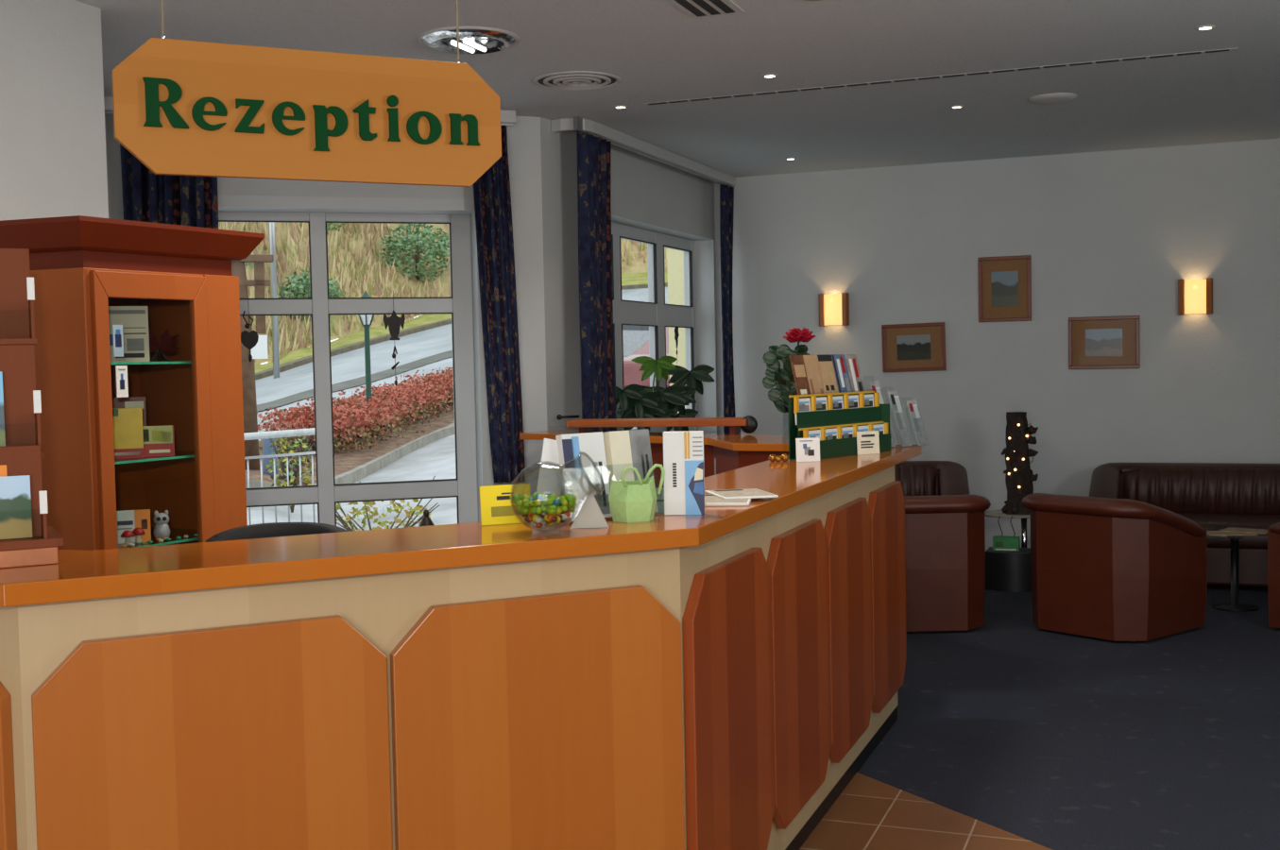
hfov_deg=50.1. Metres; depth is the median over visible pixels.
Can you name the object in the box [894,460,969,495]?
armchair
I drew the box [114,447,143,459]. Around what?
print
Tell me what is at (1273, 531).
armchair
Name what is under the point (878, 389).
print
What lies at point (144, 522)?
print
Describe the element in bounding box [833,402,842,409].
print
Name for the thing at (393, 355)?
pendant
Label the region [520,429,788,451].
countertop
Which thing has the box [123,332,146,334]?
print
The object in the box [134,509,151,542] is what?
print
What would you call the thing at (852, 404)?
print
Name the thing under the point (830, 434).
leaflet
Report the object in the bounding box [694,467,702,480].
print
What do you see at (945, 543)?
armchair
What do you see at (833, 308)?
wall lamp
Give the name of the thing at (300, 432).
railing
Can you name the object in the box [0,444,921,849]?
reception counter
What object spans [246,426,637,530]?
forecourt
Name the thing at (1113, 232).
wall
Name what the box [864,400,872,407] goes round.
print
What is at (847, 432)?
leaflet
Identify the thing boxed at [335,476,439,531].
shrub
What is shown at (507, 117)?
rail
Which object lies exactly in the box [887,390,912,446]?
brochure
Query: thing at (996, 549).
print
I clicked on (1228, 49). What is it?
ceiling vent
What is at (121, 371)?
sticker
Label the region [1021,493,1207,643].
armchair
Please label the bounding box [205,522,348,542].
office chair
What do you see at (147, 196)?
curtain
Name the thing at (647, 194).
wall
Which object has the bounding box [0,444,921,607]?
countertop
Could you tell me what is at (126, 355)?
print
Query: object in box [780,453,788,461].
bauble
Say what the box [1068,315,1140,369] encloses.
framed picture
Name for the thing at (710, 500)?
newspaper
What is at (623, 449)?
stack
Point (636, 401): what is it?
potted plant
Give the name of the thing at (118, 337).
print
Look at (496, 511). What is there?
print
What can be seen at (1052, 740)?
floor
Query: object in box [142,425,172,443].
print
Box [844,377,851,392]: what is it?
print
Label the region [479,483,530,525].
card
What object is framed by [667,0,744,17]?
ceiling vent
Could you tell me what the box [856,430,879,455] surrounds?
card
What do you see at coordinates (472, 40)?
recessed light
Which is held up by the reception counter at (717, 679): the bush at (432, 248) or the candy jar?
the candy jar
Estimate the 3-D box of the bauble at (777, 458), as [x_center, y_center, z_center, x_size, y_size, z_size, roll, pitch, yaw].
[0.510,0.125,5.057,0.028,0.025,0.028,0,3,21]
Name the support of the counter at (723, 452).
on the floor
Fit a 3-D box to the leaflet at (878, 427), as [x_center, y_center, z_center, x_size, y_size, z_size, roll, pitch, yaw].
[0.955,0.050,5.512,0.016,0.104,0.094,1,3,40]
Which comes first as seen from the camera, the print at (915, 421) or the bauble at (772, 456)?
the bauble at (772, 456)
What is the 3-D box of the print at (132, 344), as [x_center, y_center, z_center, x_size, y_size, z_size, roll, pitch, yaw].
[-1.475,-0.235,4.006,0.047,0.036,0.005,-2,3,-20]
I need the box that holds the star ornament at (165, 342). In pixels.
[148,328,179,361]
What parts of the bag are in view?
handle, handle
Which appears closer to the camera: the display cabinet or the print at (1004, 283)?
the display cabinet
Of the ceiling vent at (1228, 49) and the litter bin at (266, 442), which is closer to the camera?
the ceiling vent at (1228, 49)
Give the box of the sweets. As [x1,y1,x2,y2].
[512,492,577,529]
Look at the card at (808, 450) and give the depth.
5.04 m
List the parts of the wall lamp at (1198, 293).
panel, lamp shade, panel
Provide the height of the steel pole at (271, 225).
9.100 m
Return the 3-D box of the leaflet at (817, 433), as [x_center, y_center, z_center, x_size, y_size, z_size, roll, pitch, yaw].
[0.653,0.073,5.158,0.016,0.104,0.094,1,3,40]
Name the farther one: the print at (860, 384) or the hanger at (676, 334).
the hanger at (676, 334)
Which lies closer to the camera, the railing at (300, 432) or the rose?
the rose
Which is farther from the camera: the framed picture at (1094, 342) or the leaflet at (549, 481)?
the framed picture at (1094, 342)
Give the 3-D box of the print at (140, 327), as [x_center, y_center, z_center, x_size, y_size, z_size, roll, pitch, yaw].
[-1.481,-0.284,4.008,0.068,0.003,0.001,-2,3,-20]
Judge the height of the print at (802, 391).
0.019 m
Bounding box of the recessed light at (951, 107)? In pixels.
[949,105,964,108]
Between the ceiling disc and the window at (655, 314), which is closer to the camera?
the ceiling disc
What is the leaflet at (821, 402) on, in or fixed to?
on the display
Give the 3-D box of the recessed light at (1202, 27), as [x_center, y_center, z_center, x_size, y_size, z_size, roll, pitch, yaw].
[2.506,-1.760,6.071,0.084,0.006,0.084,0,3,21]
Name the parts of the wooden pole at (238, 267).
post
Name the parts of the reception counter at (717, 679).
panel, board, panel, board, panel, panel, board, panel, panel, panel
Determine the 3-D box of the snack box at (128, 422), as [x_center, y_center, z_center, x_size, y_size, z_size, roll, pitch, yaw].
[-1.491,0.024,3.963,0.100,0.145,0.041,-2,3,-20]
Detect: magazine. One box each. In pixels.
[1206,530,1257,535]
[1219,527,1267,534]
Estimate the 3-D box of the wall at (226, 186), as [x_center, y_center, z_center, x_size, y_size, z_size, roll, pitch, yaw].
[-2.196,-0.270,7.627,2.930,2.930,0.280,-2,3,-17]
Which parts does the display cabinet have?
cornice, cabinet door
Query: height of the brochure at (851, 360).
0.191 m
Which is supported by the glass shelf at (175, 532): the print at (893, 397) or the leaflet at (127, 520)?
the leaflet at (127, 520)
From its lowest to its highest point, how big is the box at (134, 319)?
0.164 m
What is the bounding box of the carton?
[992,535,1019,551]
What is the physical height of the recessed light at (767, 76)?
0.006 m
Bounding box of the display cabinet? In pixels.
[0,215,264,550]
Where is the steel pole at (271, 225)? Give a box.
[268,221,279,378]
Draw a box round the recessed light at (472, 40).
[416,26,520,54]
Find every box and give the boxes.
[111,396,146,426]
[112,408,143,459]
[655,488,664,513]
[663,430,704,515]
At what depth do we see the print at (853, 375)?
5.59 m
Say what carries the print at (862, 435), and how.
on the card at (867, 442)
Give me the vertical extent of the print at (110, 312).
0.012 m
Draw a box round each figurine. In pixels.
[120,529,135,546]
[132,527,144,544]
[153,510,170,540]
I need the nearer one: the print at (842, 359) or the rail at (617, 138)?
the print at (842, 359)
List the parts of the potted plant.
plant pot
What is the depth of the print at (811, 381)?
5.35 m
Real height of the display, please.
0.242 m
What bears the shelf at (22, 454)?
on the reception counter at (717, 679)
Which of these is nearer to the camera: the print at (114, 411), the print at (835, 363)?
the print at (114, 411)
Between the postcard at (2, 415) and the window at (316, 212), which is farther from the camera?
the window at (316, 212)
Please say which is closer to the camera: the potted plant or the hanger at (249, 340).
the hanger at (249, 340)
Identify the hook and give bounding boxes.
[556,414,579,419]
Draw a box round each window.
[217,195,477,526]
[611,221,697,431]
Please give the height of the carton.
0.085 m
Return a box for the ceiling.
[74,0,1279,177]
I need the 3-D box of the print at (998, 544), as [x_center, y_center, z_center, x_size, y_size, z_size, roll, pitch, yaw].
[2.298,0.763,8.761,0.048,0.034,0.001,0,3,19]
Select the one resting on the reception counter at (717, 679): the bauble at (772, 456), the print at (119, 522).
the bauble at (772, 456)
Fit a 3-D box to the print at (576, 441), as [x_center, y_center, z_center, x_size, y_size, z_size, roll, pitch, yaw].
[-0.151,0.075,3.290,0.020,0.094,0.016,-3,3,-38]
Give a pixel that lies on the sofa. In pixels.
(1224, 495)
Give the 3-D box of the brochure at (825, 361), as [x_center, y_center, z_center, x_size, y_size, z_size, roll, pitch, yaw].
[0.749,-0.185,5.450,0.050,0.192,0.100,1,3,40]
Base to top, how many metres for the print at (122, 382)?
0.026 m
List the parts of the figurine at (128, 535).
stem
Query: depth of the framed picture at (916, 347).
10.29 m
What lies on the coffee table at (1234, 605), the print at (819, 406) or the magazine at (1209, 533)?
the magazine at (1209, 533)
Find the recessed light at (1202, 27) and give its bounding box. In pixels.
[1194,25,1215,30]
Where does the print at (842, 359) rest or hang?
attached to the brochure at (839, 362)
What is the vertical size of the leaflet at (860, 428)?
0.104 m
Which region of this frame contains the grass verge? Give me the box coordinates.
[254,272,667,373]
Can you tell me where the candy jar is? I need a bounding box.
[509,451,604,531]
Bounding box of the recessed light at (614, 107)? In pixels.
[613,105,628,108]
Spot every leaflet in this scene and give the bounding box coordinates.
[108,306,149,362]
[116,509,151,544]
[536,438,562,497]
[794,398,810,425]
[808,429,820,441]
[816,396,827,410]
[825,428,837,440]
[832,395,843,409]
[841,426,853,438]
[848,394,858,409]
[857,425,869,431]
[864,393,873,407]
[873,424,884,434]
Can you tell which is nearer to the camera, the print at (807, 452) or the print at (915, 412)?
the print at (807, 452)
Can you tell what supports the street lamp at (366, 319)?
on the hedge bed
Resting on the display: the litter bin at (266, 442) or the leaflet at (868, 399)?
the leaflet at (868, 399)
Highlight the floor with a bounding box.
[799,574,1279,849]
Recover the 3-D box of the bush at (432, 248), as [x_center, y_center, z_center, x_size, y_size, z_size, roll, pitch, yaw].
[-7.161,-5.532,43.871,2.419,1.977,2.465,0,3,21]
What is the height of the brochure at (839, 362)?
0.192 m
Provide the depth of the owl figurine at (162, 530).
4.02 m
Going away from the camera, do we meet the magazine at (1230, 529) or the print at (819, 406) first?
the print at (819, 406)
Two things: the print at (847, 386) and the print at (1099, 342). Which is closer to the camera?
the print at (847, 386)
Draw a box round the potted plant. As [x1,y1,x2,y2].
[614,356,714,432]
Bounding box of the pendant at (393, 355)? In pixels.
[391,346,399,386]
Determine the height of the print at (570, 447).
0.099 m
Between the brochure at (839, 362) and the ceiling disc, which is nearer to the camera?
the brochure at (839, 362)
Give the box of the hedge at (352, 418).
[256,366,454,456]
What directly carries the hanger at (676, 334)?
hanging from the window at (655, 314)
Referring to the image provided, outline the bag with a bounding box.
[608,463,665,522]
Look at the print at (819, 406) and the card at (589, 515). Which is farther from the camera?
the print at (819, 406)
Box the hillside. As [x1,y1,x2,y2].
[224,221,667,364]
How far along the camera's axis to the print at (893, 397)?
5.77 m
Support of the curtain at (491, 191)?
hanging from the rail at (507, 117)
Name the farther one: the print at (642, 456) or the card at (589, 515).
the print at (642, 456)
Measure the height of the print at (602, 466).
0.109 m
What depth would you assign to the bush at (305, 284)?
37.55 m
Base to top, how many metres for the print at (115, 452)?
0.009 m
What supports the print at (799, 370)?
attached to the brochure at (798, 367)
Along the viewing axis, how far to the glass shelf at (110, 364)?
4.09 m
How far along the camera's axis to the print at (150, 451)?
4.02 m
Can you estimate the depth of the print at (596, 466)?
3.32 m
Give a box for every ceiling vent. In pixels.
[532,70,621,90]
[644,48,1237,104]
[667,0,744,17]
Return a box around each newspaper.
[704,488,778,499]
[704,494,751,506]
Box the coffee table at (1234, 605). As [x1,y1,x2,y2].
[1203,529,1257,611]
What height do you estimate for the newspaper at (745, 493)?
0.007 m
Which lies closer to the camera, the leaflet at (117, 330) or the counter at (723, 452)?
the leaflet at (117, 330)
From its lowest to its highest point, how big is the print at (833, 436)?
0.025 m
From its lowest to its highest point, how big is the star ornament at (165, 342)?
0.099 m
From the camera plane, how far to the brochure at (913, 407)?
5.81 m
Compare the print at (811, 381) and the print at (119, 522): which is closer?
the print at (119, 522)
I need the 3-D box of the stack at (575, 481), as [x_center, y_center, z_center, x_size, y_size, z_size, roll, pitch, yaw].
[-0.135,0.124,3.311,0.124,0.209,0.056,-3,3,-38]
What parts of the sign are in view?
cord, cord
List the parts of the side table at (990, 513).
glass, chrome leg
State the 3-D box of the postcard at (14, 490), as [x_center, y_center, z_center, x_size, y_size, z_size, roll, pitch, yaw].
[-1.283,0.166,2.731,0.125,0.125,0.008,-3,3,-29]
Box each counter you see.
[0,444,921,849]
[520,429,788,488]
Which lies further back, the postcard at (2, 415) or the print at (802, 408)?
the print at (802, 408)
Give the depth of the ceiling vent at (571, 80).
6.88 m
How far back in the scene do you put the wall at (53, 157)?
5.14 m
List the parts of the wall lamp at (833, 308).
panel, lamp shade, panel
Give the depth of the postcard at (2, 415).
2.79 m
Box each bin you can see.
[262,438,277,476]
[985,546,1031,592]
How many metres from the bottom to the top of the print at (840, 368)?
0.114 m
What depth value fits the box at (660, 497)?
3.43 m
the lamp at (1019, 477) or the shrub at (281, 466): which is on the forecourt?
the shrub at (281, 466)
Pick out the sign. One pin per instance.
(181, 108)
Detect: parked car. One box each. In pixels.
[622,324,648,357]
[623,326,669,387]
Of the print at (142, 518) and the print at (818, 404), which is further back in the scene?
the print at (818, 404)
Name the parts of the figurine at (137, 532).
stem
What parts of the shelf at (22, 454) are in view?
board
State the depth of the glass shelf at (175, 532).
4.09 m
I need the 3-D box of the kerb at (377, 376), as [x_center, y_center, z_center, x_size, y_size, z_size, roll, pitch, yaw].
[-6.156,-1.133,28.720,5.981,2.643,27.643,1,4,44]
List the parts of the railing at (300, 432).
rail, rail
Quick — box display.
[787,391,891,460]
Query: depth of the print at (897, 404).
5.79 m
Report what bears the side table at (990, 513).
on the floor
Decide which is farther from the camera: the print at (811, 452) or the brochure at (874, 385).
the brochure at (874, 385)
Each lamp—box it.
[358,290,374,433]
[818,292,849,326]
[1000,411,1038,514]
[1177,277,1212,315]
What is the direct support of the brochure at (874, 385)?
on the stand
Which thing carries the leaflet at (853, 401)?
on the display
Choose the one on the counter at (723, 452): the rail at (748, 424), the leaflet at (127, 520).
the rail at (748, 424)
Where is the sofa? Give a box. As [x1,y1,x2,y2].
[1088,462,1279,587]
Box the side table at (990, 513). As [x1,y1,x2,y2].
[984,509,1030,547]
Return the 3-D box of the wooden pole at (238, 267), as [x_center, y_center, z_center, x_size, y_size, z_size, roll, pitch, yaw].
[-4.286,-0.524,14.956,0.620,2.656,0.226,-2,3,-19]
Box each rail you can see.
[103,96,515,126]
[551,116,735,187]
[566,415,757,434]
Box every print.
[108,309,145,314]
[109,334,113,345]
[112,409,118,416]
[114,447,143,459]
[114,451,139,455]
[115,334,121,346]
[115,353,144,358]
[117,520,133,526]
[119,379,124,389]
[122,326,146,328]
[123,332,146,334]
[124,401,143,409]
[126,338,144,351]
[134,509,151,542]
[140,519,147,529]
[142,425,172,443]
[142,429,149,442]
[149,449,170,453]
[152,430,162,441]
[491,505,529,516]
[496,495,511,500]
[562,439,578,480]
[571,436,582,476]
[592,461,601,506]
[597,461,607,507]
[629,428,655,486]
[640,454,646,478]
[684,460,704,515]
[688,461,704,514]
[693,481,703,494]
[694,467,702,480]
[793,364,806,376]
[799,405,809,411]
[800,389,807,394]
[804,446,810,454]
[807,449,814,456]
[809,378,815,393]
[816,402,821,408]
[816,403,826,410]
[817,354,832,361]
[825,435,836,440]
[831,354,841,392]
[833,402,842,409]
[836,358,845,387]
[839,357,845,373]
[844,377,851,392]
[848,358,858,391]
[848,401,857,408]
[852,358,858,376]
[857,381,863,392]
[861,434,874,437]
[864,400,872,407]
[875,387,884,404]
[890,394,895,405]
[894,395,902,412]
[895,412,903,429]
[896,334,930,360]
[912,404,920,418]
[912,418,920,431]
[991,271,1018,307]
[995,541,1003,546]
[995,548,1016,550]
[1085,328,1122,357]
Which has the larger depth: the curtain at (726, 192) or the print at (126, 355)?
the curtain at (726, 192)
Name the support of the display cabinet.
on the floor
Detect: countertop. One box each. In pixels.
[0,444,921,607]
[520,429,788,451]
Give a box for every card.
[142,425,174,457]
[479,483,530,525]
[569,490,609,529]
[795,437,819,461]
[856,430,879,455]
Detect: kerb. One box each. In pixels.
[245,423,454,488]
[255,282,667,380]
[256,349,452,411]
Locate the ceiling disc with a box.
[1029,92,1077,103]
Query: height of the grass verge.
4.619 m
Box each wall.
[0,0,108,221]
[104,113,511,522]
[610,143,718,433]
[714,138,1279,551]
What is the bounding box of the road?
[255,286,667,441]
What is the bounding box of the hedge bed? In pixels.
[245,402,454,485]
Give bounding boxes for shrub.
[265,421,313,512]
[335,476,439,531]
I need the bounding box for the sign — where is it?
[111,0,501,187]
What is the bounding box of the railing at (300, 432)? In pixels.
[243,427,315,525]
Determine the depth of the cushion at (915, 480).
9.35 m
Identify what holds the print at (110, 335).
attached to the box at (134, 319)
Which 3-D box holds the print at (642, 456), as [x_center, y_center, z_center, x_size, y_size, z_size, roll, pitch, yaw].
[0.010,0.118,3.408,0.008,0.089,0.015,-3,3,-38]
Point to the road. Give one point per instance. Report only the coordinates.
(350, 365)
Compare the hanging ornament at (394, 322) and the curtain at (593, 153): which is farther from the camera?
the curtain at (593, 153)
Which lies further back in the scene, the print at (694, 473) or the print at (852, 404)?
the print at (852, 404)
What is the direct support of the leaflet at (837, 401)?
on the display
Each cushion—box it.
[894,464,940,495]
[1118,466,1279,514]
[1176,512,1279,548]
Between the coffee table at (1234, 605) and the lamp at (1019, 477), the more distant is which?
the lamp at (1019, 477)
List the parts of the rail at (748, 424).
knob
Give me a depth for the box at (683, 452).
3.37 m
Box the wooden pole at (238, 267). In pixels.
[231,255,273,470]
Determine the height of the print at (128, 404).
0.023 m
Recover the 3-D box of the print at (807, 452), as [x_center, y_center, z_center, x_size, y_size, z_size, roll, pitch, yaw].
[0.617,0.095,5.043,0.022,0.028,0.002,-2,3,-7]
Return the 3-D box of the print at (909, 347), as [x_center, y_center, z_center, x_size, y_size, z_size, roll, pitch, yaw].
[2.056,-0.582,10.289,0.254,0.191,0.002,0,3,21]
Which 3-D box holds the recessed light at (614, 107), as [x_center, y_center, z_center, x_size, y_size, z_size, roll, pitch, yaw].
[-0.108,-1.779,7.667,0.084,0.006,0.084,0,3,21]
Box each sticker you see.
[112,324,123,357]
[115,365,128,397]
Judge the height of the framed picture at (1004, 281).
0.476 m
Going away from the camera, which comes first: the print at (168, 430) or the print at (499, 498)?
the print at (499, 498)
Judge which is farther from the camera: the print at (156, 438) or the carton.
the carton
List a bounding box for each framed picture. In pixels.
[881,322,946,372]
[977,255,1031,322]
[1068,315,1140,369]
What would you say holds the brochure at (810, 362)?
on the stand
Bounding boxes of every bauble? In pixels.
[768,454,776,461]
[774,455,782,461]
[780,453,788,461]
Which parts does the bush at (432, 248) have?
stem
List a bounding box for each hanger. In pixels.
[240,298,258,361]
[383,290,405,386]
[674,327,679,359]
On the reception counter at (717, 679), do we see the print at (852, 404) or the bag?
the bag
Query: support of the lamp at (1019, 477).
on the side table at (990, 513)
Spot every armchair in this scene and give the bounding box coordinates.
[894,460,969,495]
[904,494,990,631]
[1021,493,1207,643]
[1267,522,1279,628]
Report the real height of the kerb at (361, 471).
1.110 m
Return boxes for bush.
[245,252,254,268]
[276,269,343,320]
[286,222,345,233]
[378,223,449,281]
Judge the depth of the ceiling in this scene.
6.62 m
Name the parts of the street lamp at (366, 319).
lantern glass, lantern frame, post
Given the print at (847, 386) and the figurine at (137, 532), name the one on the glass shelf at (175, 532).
the figurine at (137, 532)
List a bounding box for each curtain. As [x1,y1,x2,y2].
[119,143,218,228]
[472,124,525,482]
[576,132,615,431]
[719,184,735,433]
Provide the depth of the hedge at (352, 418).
19.52 m
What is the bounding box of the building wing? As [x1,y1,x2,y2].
[666,248,686,413]
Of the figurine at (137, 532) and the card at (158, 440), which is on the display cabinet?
the card at (158, 440)
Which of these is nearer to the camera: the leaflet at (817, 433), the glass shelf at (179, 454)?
the glass shelf at (179, 454)
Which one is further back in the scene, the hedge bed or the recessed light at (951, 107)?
the hedge bed
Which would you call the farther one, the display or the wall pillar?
the wall pillar
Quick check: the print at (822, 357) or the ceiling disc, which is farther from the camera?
the ceiling disc
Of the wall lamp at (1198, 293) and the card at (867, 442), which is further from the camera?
the wall lamp at (1198, 293)
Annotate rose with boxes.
[762,327,815,412]
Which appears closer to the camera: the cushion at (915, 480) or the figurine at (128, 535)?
the figurine at (128, 535)
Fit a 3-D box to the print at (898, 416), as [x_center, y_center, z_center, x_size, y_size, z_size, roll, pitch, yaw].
[1.091,-0.016,5.766,0.021,0.070,0.030,1,3,40]
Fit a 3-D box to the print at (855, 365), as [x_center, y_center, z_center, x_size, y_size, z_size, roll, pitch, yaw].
[0.885,-0.234,5.617,0.018,0.076,0.021,1,3,40]
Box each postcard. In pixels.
[0,371,5,446]
[0,475,32,539]
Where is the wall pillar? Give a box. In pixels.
[505,116,581,495]
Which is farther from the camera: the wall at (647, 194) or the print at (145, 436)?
the wall at (647, 194)
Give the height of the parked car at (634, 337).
1.360 m
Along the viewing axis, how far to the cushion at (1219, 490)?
9.10 m
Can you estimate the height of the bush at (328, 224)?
2.447 m
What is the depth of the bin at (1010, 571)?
8.67 m
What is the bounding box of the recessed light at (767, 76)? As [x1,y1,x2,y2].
[761,73,778,78]
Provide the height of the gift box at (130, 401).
0.175 m
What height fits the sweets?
0.081 m
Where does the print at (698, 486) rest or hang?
attached to the box at (683, 452)
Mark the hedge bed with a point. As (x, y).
(344, 462)
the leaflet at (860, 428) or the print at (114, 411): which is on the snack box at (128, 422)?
the print at (114, 411)
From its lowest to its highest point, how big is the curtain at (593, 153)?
2.698 m
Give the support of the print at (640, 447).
attached to the stack at (623, 449)
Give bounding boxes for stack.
[555,431,612,522]
[602,428,658,511]
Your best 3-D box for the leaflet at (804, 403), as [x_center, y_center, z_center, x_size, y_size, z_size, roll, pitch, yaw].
[0.616,-0.051,5.182,0.015,0.098,0.094,1,3,40]
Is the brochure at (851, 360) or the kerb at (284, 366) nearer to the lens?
the brochure at (851, 360)
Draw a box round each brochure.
[789,355,811,394]
[802,355,824,393]
[816,354,838,393]
[831,354,852,392]
[844,354,864,392]
[868,380,895,447]
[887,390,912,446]
[905,399,927,445]
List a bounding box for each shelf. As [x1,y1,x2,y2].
[0,248,64,568]
[110,363,187,365]
[114,450,194,461]
[117,527,197,548]

